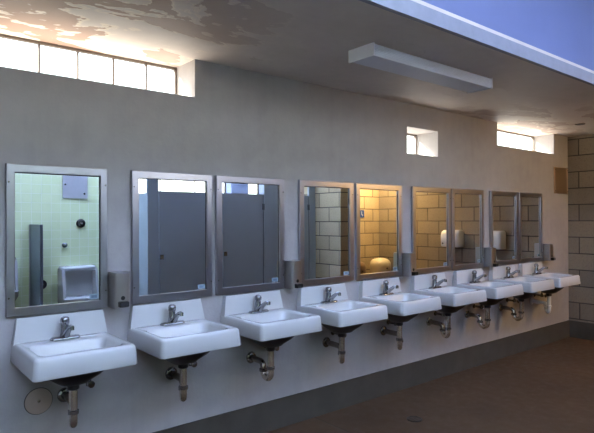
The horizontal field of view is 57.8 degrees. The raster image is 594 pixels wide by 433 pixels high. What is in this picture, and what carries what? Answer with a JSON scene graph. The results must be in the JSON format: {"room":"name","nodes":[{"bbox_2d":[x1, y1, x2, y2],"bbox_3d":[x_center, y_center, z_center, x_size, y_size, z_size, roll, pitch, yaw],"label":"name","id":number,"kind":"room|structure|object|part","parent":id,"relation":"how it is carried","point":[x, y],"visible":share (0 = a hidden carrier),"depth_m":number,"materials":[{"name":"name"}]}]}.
{"room":"public restroom","nodes":[
{"label":"public restroom","id":0,"kind":"room"},
{"bbox_2d":[0,59,568,432],"bbox_3d":[-0.127,0.252,4.031,8.927,2.509,0.280,0,0,-39],"label":"wall","id":1,"kind":"structure","parent":0,"point":[224,120],"depth_m":3.67,"materials":[{"name":"paint"}]},
{"bbox_2d":[24,387,52,414],"bbox_3d":[-1.357,0.970,2.824,0.140,0.140,0.010,0,0,-39],"label":"cover","id":2,"kind":"object","parent":1,"relation":"attached to","point":[37,401],"visible":1,"depth_m":2.82,"materials":[{"name":"silver plastic"}]},
{"bbox_2d":[5,163,107,317],"bbox_3d":[-1.277,0.121,2.887,0.515,0.782,0.026,0,0,-39],"label":"framed mirror","id":3,"kind":"object","parent":1,"relation":"attached to","point":[56,237],"visible":1,"depth_m":2.87,"materials":[{"name":"silver metal"}]},
{"bbox_2d":[11,309,106,345],"bbox_3d":[-1.260,0.586,2.879,0.476,0.132,0.050,0,0,-39],"label":"backsplash","id":4,"kind":"structure","parent":1,"relation":"attached to","point":[39,327],"depth_m":2.84,"materials":[{"name":"white ceramic"}]},
{"bbox_2d":[10,309,136,427],"bbox_3d":[-1.128,0.801,2.718,0.489,0.564,0.468,0,0,-39],"label":"sink","id":5,"kind":"object","parent":1,"relation":"attached to","point":[68,350],"visible":1,"depth_m":2.71,"materials":[{"name":"white ceramic"}]},
{"bbox_2d":[50,316,80,340],"bbox_3d":[-1.190,0.584,2.793,0.153,0.118,0.158,0,0,-39],"label":"faucet","id":6,"kind":"object","parent":5,"relation":"on","point":[65,328],"depth_m":2.83,"materials":[{"name":"silver metal"}]},
{"bbox_3d":[-1.204,0.983,2.846,0.038,0.078,0.165,0,0,-39],"label":"waste arm","id":7,"kind":"part","parent":5,"relation":"part of","materials":[{"name":"silver metal"}]},
{"bbox_2d":[10,332,136,381],"bbox_3d":[-1.128,0.706,2.718,0.489,0.128,0.466,0,0,-39],"label":"basin","id":8,"kind":"object","parent":5,"relation":"in","point":[56,357],"depth_m":2.62,"materials":[{"name":"white ceramic"}]},
{"bbox_3d":[-1.109,0.899,2.887,0.037,0.036,0.038,0,0,-39],"label":"handle","id":9,"kind":"part","parent":5,"relation":"part of","materials":[{"name":"silver metal"}]},
{"bbox_2d":[0,33,176,93],"bbox_3d":[-1.314,-0.881,3.220,1.290,0.243,0.030,0,0,-39],"label":"window","id":10,"kind":"structure","parent":1,"relation":"in","point":[38,43],"depth_m":3.26,"materials":[{"name":"white metal"}]},
{"bbox_2d":[108,271,129,308],"bbox_3d":[-0.999,0.413,3.039,0.090,0.197,0.142,0,0,-39],"label":"soap dispenser","id":11,"kind":"object","parent":1,"relation":"attached to","point":[118,281],"visible":1,"depth_m":3.01,"materials":[{"name":"silver metal"}]},
{"bbox_3d":[-1.010,0.319,3.052,0.086,0.007,0.103,0,0,-39],"label":"lid","id":12,"kind":"part","parent":11,"relation":"part of","materials":[{"name":"silver metal"}]},
{"bbox_2d":[127,298,204,329],"bbox_3d":[-0.786,0.587,3.269,0.486,0.132,0.050,0,0,-39],"label":"backsplash","id":13,"kind":"structure","parent":1,"relation":"attached to","point":[141,315],"depth_m":3.22,"materials":[{"name":"white ceramic"}]},
{"bbox_2d":[131,170,212,303],"bbox_3d":[-0.759,0.121,3.313,0.537,0.782,0.026,0,0,-39],"label":"framed mirror","id":14,"kind":"object","parent":1,"relation":"attached to","point":[171,213],"visible":1,"depth_m":3.30,"materials":[{"name":"silver metal"}]},
{"bbox_2d":[127,298,240,401],"bbox_3d":[-0.654,0.801,3.108,0.499,0.564,0.468,0,0,-39],"label":"sink","id":15,"kind":"object","parent":1,"relation":"attached to","point":[178,332],"visible":0.97,"depth_m":3.10,"materials":[{"name":"white ceramic"}]},
{"bbox_2d":[160,304,184,325],"bbox_3d":[-0.716,0.584,3.183,0.156,0.118,0.158,0,0,-39],"label":"faucet","id":16,"kind":"object","parent":15,"relation":"on","point":[170,314],"depth_m":3.22,"materials":[{"name":"silver metal"}]},
{"bbox_3d":[-0.718,0.983,3.243,0.039,0.078,0.170,0,0,-39],"label":"waste arm","id":17,"kind":"part","parent":15,"relation":"part of","materials":[{"name":"silver metal"}]},
{"bbox_2d":[127,319,240,358],"bbox_3d":[-0.654,0.706,3.108,0.499,0.128,0.466,0,0,-39],"label":"basin","id":18,"kind":"object","parent":15,"relation":"in","point":[181,338],"depth_m":3.01,"materials":[{"name":"white ceramic"}]},
{"bbox_2d":[215,175,284,294],"bbox_3d":[-0.312,0.121,3.681,0.560,0.782,0.026,0,0,-39],"label":"framed mirror","id":19,"kind":"object","parent":1,"relation":"attached to","point":[249,211],"visible":1,"depth_m":3.67,"materials":[{"name":"silver metal"}]},
{"bbox_2d":[220,290,282,316],"bbox_3d":[-0.300,0.587,3.669,0.486,0.132,0.050,0,0,-39],"label":"backsplash","id":20,"kind":"structure","parent":1,"relation":"attached to","point":[232,304],"depth_m":3.62,"materials":[{"name":"white ceramic"}]},
{"bbox_2d":[220,290,321,380],"bbox_3d":[-0.167,0.801,3.508,0.499,0.564,0.468,0,0,-39],"label":"sink","id":21,"kind":"object","parent":1,"relation":"attached to","point":[261,317],"visible":0.98,"depth_m":3.51,"materials":[{"name":"white ceramic"}]},
{"bbox_3d":[-0.262,0.984,3.623,0.039,0.078,0.161,0,0,-39],"label":"waste arm","id":22,"kind":"part","parent":21,"relation":"part of","materials":[{"name":"silver metal"}]},
{"bbox_2d":[248,294,269,313],"bbox_3d":[-0.229,0.585,3.583,0.156,0.118,0.158,0,0,-39],"label":"faucet","id":23,"kind":"object","parent":21,"relation":"on","point":[257,303],"depth_m":3.62,"materials":[{"name":"silver metal"}]},
{"bbox_2d":[221,308,321,340],"bbox_3d":[-0.167,0.707,3.508,0.499,0.128,0.466,0,0,-39],"label":"basin","id":24,"kind":"object","parent":21,"relation":"in","point":[266,324],"depth_m":3.40,"materials":[{"name":"white ceramic"}]},
{"bbox_2d":[284,260,302,288],"bbox_3d":[-0.020,0.414,3.844,0.090,0.197,0.142,0,0,-39],"label":"soap dispenser","id":25,"kind":"object","parent":1,"relation":"attached to","point":[292,268],"visible":1,"depth_m":3.81,"materials":[{"name":"silver metal"}]},
{"bbox_3d":[-0.031,0.320,3.858,0.086,0.007,0.103,0,0,-39],"label":"lid","id":26,"kind":"part","parent":25,"relation":"part of","materials":[{"name":"silver metal"}]},
{"bbox_2d":[296,283,347,305],"bbox_3d":[0.198,0.587,4.079,0.486,0.132,0.050,0,0,-39],"label":"backsplash","id":27,"kind":"structure","parent":1,"relation":"attached to","point":[308,294],"depth_m":4.02,"materials":[{"name":"white ceramic"}]},
{"bbox_2d":[298,180,353,285],"bbox_3d":[0.232,0.122,4.129,0.561,0.782,0.026,0,0,-39],"label":"framed mirror","id":28,"kind":"object","parent":1,"relation":"attached to","point":[325,208],"visible":0.98,"depth_m":4.12,"materials":[{"name":"silver metal"}]},
{"bbox_2d":[296,283,387,363],"bbox_3d":[0.331,0.802,3.918,0.499,0.564,0.468,0,0,-39],"label":"sink","id":29,"kind":"object","parent":1,"relation":"attached to","point":[339,314],"visible":0.99,"depth_m":3.91,"materials":[{"name":"white ceramic"}]},
{"bbox_2d":[320,287,340,303],"bbox_3d":[0.269,0.585,3.993,0.156,0.118,0.158,0,0,-39],"label":"faucet","id":30,"kind":"object","parent":29,"relation":"on","point":[327,294],"depth_m":4.02,"materials":[{"name":"silver metal"}]},
{"bbox_3d":[0.285,0.984,4.060,0.039,0.078,0.182,0,0,-39],"label":"waste arm","id":31,"kind":"part","parent":29,"relation":"part of","materials":[{"name":"silver metal"}]},
{"bbox_2d":[297,299,387,326],"bbox_3d":[0.331,0.707,3.918,0.499,0.128,0.466,0,0,-39],"label":"basin","id":32,"kind":"object","parent":29,"relation":"in","point":[336,312],"depth_m":3.81,"materials":[{"name":"white ceramic"}]},
{"bbox_2d":[152,320,569,432],"bbox_3d":[-0.029,1.402,3.911,8.927,0.207,0.014,0,0,-39],"label":"baseboard","id":33,"kind":"structure","parent":1,"relation":"attached to","point":[278,413],"depth_m":4.35,"materials":[{"name":"concrete"}]},
{"bbox_2d":[354,183,401,279],"bbox_3d":[0.690,0.122,4.505,0.561,0.782,0.026,0,0,-39],"label":"framed mirror","id":34,"kind":"object","parent":1,"relation":"attached to","point":[378,207],"visible":1,"depth_m":4.50,"materials":[{"name":"silver metal"}]},
{"bbox_3d":[0.686,0.122,4.509,0.482,0.703,0.006,0,0,-39],"label":"glass","id":35,"kind":"part","parent":34,"relation":"part of","materials":[{"name":"mirror"}]},
{"bbox_2d":[358,277,401,297],"bbox_3d":[0.697,0.588,4.489,0.486,0.132,0.050,0,0,-39],"label":"backsplash","id":36,"kind":"structure","parent":1,"relation":"attached to","point":[371,287],"depth_m":4.43,"materials":[{"name":"white ceramic"}]},
{"bbox_2d":[358,277,441,349],"bbox_3d":[0.829,0.802,4.328,0.499,0.564,0.468,0,0,-39],"label":"sink","id":37,"kind":"object","parent":1,"relation":"attached to","point":[402,307],"visible":0.98,"depth_m":4.32,"materials":[{"name":"white ceramic"}]},
{"bbox_2d":[379,280,398,295],"bbox_3d":[0.767,0.586,4.403,0.156,0.118,0.158,0,0,-39],"label":"faucet","id":38,"kind":"object","parent":37,"relation":"on","point":[385,289],"depth_m":4.43,"materials":[{"name":"silver metal"}]},
{"bbox_3d":[0.796,0.984,4.472,0.039,0.078,0.195,0,0,-39],"label":"waste arm","id":39,"kind":"part","parent":37,"relation":"part of","materials":[{"name":"silver metal"}]},
{"bbox_2d":[358,292,441,315],"bbox_3d":[0.829,0.707,4.328,0.499,0.128,0.466,0,0,-39],"label":"basin","id":40,"kind":"object","parent":37,"relation":"in","point":[397,303],"depth_m":4.22,"materials":[{"name":"white ceramic"}]},
{"bbox_2d":[402,252,417,275],"bbox_3d":[0.982,0.415,4.668,0.090,0.197,0.142,0,0,-39],"label":"soap dispenser","id":41,"kind":"object","parent":1,"relation":"attached to","point":[408,259],"visible":1,"depth_m":4.64,"materials":[{"name":"silver metal"}]},
{"bbox_2d":[407,133,416,153],"bbox_3d":[0.985,-0.678,5.110,0.453,0.238,0.030,0,0,-39],"label":"window","id":42,"kind":"structure","parent":1,"relation":"in","point":[408,134],"depth_m":5.24,"materials":[{"name":"white metal"}]},
{"bbox_2d":[410,272,446,290],"bbox_3d":[1.206,0.588,4.908,0.486,0.132,0.050,0,0,-39],"label":"backsplash","id":43,"kind":"structure","parent":1,"relation":"attached to","point":[421,281],"depth_m":4.84,"materials":[{"name":"white ceramic"}]},
{"bbox_2d":[411,186,450,273],"bbox_3d":[1.245,0.123,4.962,0.574,0.782,0.026,0,0,-39],"label":"framed mirror","id":44,"kind":"object","parent":1,"relation":"attached to","point":[430,206],"visible":0.85,"depth_m":4.96,"materials":[{"name":"silver metal"}]},
{"bbox_3d":[1.242,0.123,4.966,0.493,0.703,0.006,0,0,-39],"label":"glass","id":45,"kind":"part","parent":44,"relation":"part of","materials":[{"name":"mirror"}]},
{"bbox_2d":[410,272,486,337],"bbox_3d":[1.339,0.803,4.747,0.499,0.564,0.468,0,0,-39],"label":"sink","id":46,"kind":"object","parent":1,"relation":"attached to","point":[453,298],"visible":0.94,"depth_m":4.75,"materials":[{"name":"white ceramic"}]},
{"bbox_3d":[1.269,0.985,4.879,0.039,0.078,0.167,0,0,-39],"label":"waste arm","id":47,"kind":"part","parent":46,"relation":"part of","materials":[{"name":"silver metal"}]},
{"bbox_2d":[429,275,446,288],"bbox_3d":[1.277,0.586,4.822,0.156,0.118,0.158,0,0,-39],"label":"faucet","id":48,"kind":"object","parent":46,"relation":"on","point":[433,279],"depth_m":4.84,"materials":[{"name":"silver metal"}]},
{"bbox_2d":[410,285,486,306],"bbox_3d":[1.339,0.708,4.747,0.499,0.128,0.466,0,0,-39],"label":"basin","id":49,"kind":"object","parent":46,"relation":"in","point":[450,296],"depth_m":4.63,"materials":[{"name":"white ceramic"}]},
{"bbox_2d":[451,189,483,269],"bbox_3d":[1.693,0.123,5.330,0.548,0.782,0.026,0,0,-39],"label":"framed mirror","id":50,"kind":"object","parent":1,"relation":"attached to","point":[467,206],"visible":1,"depth_m":5.33,"materials":[{"name":"silver metal"}]},
{"bbox_3d":[1.689,0.123,5.335,0.470,0.703,0.006,0,0,-39],"label":"glass","id":51,"kind":"part","parent":50,"relation":"part of","materials":[{"name":"mirror"}]},
{"bbox_2d":[452,268,484,284],"bbox_3d":[1.700,0.589,5.315,0.486,0.132,0.050,0,0,-39],"label":"backsplash","id":52,"kind":"structure","parent":1,"relation":"attached to","point":[459,276],"depth_m":5.24,"materials":[{"name":"white ceramic"}]},
{"bbox_2d":[452,268,523,328],"bbox_3d":[1.833,0.803,5.154,0.499,0.564,0.468,0,0,-39],"label":"sink","id":53,"kind":"object","parent":1,"relation":"attached to","point":[496,292],"visible":0.88,"depth_m":5.16,"materials":[{"name":"white ceramic"}]},
{"bbox_3d":[1.738,0.985,5.269,0.039,0.078,0.161,0,0,-39],"label":"waste arm","id":54,"kind":"part","parent":53,"relation":"part of","materials":[{"name":"silver metal"}]},
{"bbox_2d":[469,270,486,282],"bbox_3d":[1.771,0.586,5.229,0.156,0.118,0.158,0,0,-39],"label":"faucet","id":55,"kind":"object","parent":53,"relation":"on","point":[473,278],"depth_m":5.25,"materials":[{"name":"silver metal"}]},
{"bbox_2d":[453,280,523,298],"bbox_3d":[1.833,0.708,5.154,0.499,0.128,0.466,0,0,-39],"label":"basin","id":56,"kind":"object","parent":53,"relation":"in","point":[494,289],"depth_m":5.04,"materials":[{"name":"white ceramic"}]},
{"bbox_2d":[484,247,498,266],"bbox_3d":[1.981,0.416,5.490,0.090,0.197,0.142,0,0,-39],"label":"soap dispenser","id":57,"kind":"object","parent":1,"relation":"attached to","point":[489,252],"visible":1,"depth_m":5.46,"materials":[{"name":"silver metal"}]},
{"bbox_2d":[488,264,516,279],"bbox_3d":[2.191,0.589,5.718,0.486,0.132,0.050,0,0,-39],"label":"backsplash","id":58,"kind":"structure","parent":1,"relation":"attached to","point":[500,271],"depth_m":5.65,"materials":[{"name":"white ceramic"}]},
{"bbox_2d":[489,191,517,264],"bbox_3d":[2.223,0.124,5.766,0.554,0.782,0.026,0,0,-39],"label":"framed mirror","id":59,"kind":"object","parent":1,"relation":"attached to","point":[503,206],"visible":0.79,"depth_m":5.77,"materials":[{"name":"silver metal"}]},
{"bbox_3d":[2.219,0.124,5.771,0.476,0.703,0.006,0,0,-39],"label":"glass","id":60,"kind":"part","parent":59,"relation":"part of","materials":[{"name":"mirror"}]},
{"bbox_2d":[497,129,533,150],"bbox_3d":[2.459,-0.878,6.324,1.283,0.243,0.030,0,0,-39],"label":"window","id":61,"kind":"structure","parent":1,"relation":"in","point":[502,131],"depth_m":6.58,"materials":[{"name":"white metal"}]},
{"bbox_2d":[488,264,554,320],"bbox_3d":[2.323,0.803,5.557,0.499,0.564,0.468,0,0,-39],"label":"sink","id":62,"kind":"object","parent":1,"relation":"attached to","point":[503,273],"visible":0.86,"depth_m":5.57,"materials":[{"name":"white ceramic"}]},
{"bbox_3d":[2.228,0.986,5.672,0.039,0.078,0.161,0,0,-39],"label":"waste arm","id":63,"kind":"part","parent":62,"relation":"part of","materials":[{"name":"silver metal"}]},
{"bbox_2d":[504,267,519,277],"bbox_3d":[2.261,0.587,5.632,0.156,0.118,0.158,0,0,-39],"label":"faucet","id":64,"kind":"object","parent":62,"relation":"on","point":[507,274],"depth_m":5.65,"materials":[{"name":"silver metal"}]},
{"bbox_2d":[489,276,554,292],"bbox_3d":[2.323,0.709,5.557,0.499,0.128,0.466,0,0,-39],"label":"basin","id":65,"kind":"object","parent":62,"relation":"in","point":[530,284],"depth_m":5.45,"materials":[{"name":"white ceramic"}]},
{"bbox_2d":[518,192,542,262],"bbox_3d":[2.662,0.124,6.127,0.524,0.782,0.026,0,0,-39],"label":"framed mirror","id":66,"kind":"object","parent":1,"relation":"attached to","point":[530,239],"visible":1,"depth_m":6.12,"materials":[{"name":"silver metal"}]},
{"bbox_3d":[2.658,0.124,6.131,0.450,0.703,0.006,0,0,-39],"label":"glass","id":67,"kind":"part","parent":66,"relation":"part of","materials":[{"name":"mirror"}]},
{"bbox_2d":[518,261,542,275],"bbox_3d":[2.658,0.589,6.103,0.486,0.132,0.050,0,0,-39],"label":"backsplash","id":68,"kind":"structure","parent":1,"relation":"attached to","point":[525,268],"depth_m":6.02,"materials":[{"name":"white ceramic"}]},
{"bbox_2d":[518,261,580,313],"bbox_3d":[2.790,0.804,5.941,0.499,0.564,0.468,0,0,-39],"label":"sink","id":69,"kind":"object","parent":1,"relation":"attached to","point":[531,269],"visible":0.84,"depth_m":5.95,"materials":[{"name":"white ceramic"}]},
{"bbox_3d":[2.750,0.986,6.084,0.039,0.078,0.187,0,0,-39],"label":"waste arm","id":70,"kind":"part","parent":69,"relation":"part of","materials":[{"name":"white metal"}]},
{"bbox_2d":[532,263,547,273],"bbox_3d":[2.729,0.587,6.017,0.156,0.118,0.158,0,0,-39],"label":"faucet","id":71,"kind":"object","parent":69,"relation":"on","point":[535,266],"depth_m":6.04,"materials":[{"name":"silver metal"}]},
{"bbox_2d":[523,272,580,287],"bbox_3d":[2.791,0.709,5.941,0.499,0.128,0.466,0,0,-39],"label":"basin","id":72,"kind":"object","parent":69,"relation":"in","point":[560,280],"depth_m":5.83,"materials":[{"name":"white ceramic"}]},
{"bbox_2d":[543,243,555,260],"bbox_3d":[2.939,0.417,6.279,0.090,0.197,0.142,0,0,-39],"label":"soap dispenser","id":73,"kind":"object","parent":1,"relation":"attached to","point":[547,248],"visible":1,"depth_m":6.25,"materials":[{"name":"silver metal"}]},
{"bbox_2d":[554,167,567,193],"bbox_3d":[3.255,-0.442,6.625,0.356,0.320,0.019,0,0,-39],"label":"metal plate","id":74,"kind":"object","parent":1,"relation":"attached to","point":[560,174],"visible":1,"depth_m":6.62,"materials":[{"name":"brown metal"}]},
{"bbox_2d":[0,0,593,136],"bbox_3d":[1.286,-1.077,2.473,9.127,0.120,4.500,0,0,-39],"label":"ceiling","id":75,"kind":"structure","parent":0,"point":[309,41],"depth_m":3.15,"materials":[{"name":"paint"}]},
{"bbox_2d":[348,42,492,93],"bbox_3d":[0.869,-0.971,3.595,1.272,0.076,0.206,0,0,-39],"label":"ceiling light","id":76,"kind":"object","parent":75,"relation":"attached to","point":[372,55],"visible":1,"depth_m":3.45,"materials":[{"name":"white metal"}]},
{"bbox_2d":[266,337,593,432],"bbox_3d":[1.219,1.567,2.394,9.327,0.150,4.500,0,0,-39],"label":"floor","id":77,"kind":"structure","parent":0,"point":[548,388],"depth_m":4.38,"materials":[{"name":"concrete"}]},
{"bbox_2d":[406,416,421,421],"bbox_3d":[0.870,1.500,3.986,0.116,0.004,0.116,0,0,-39],"label":"floor drain","id":78,"kind":"object","parent":77,"relation":"on","point":[409,418],"visible":1,"depth_m":3.99,"materials":[{"name":"black metal"}]},
{"bbox_2d":[421,0,593,70],"bbox_3d":[0.076,-1.618,2.428,7.200,0.971,0.120,0,0,-39],"label":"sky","id":79,"kind":"structure","parent":0,"point":[564,29],"depth_m":3.67,"materials":[{"name":"blue paint"}]},
{"bbox_2d":[359,0,593,85],"bbox_3d":[0.126,-1.053,2.367,7.200,0.080,0.030,0,0,-39],"label":"trim","id":80,"kind":"structure","parent":79,"relation":"attached to","point":[412,10],"depth_m":3.11,"materials":[{"name":"paint"}]},
{"bbox_2d":[568,134,593,323],"bbox_3d":[4.471,0.243,5.625,0.200,2.509,3.660,0,0,-39],"label":"wall","id":81,"kind":"structure","parent":0,"point":[580,148],"depth_m":6.64,"materials":[{"name":"grey concrete"}]},
{"bbox_2d":[569,320,593,340],"bbox_3d":[4.423,1.393,5.514,0.014,0.207,3.166,0,0,-39],"label":"baseboard","id":82,"kind":"structure","parent":81,"relation":"attached to","point":[581,330],"depth_m":6.62,"materials":[{"name":"concrete"}]}
]}

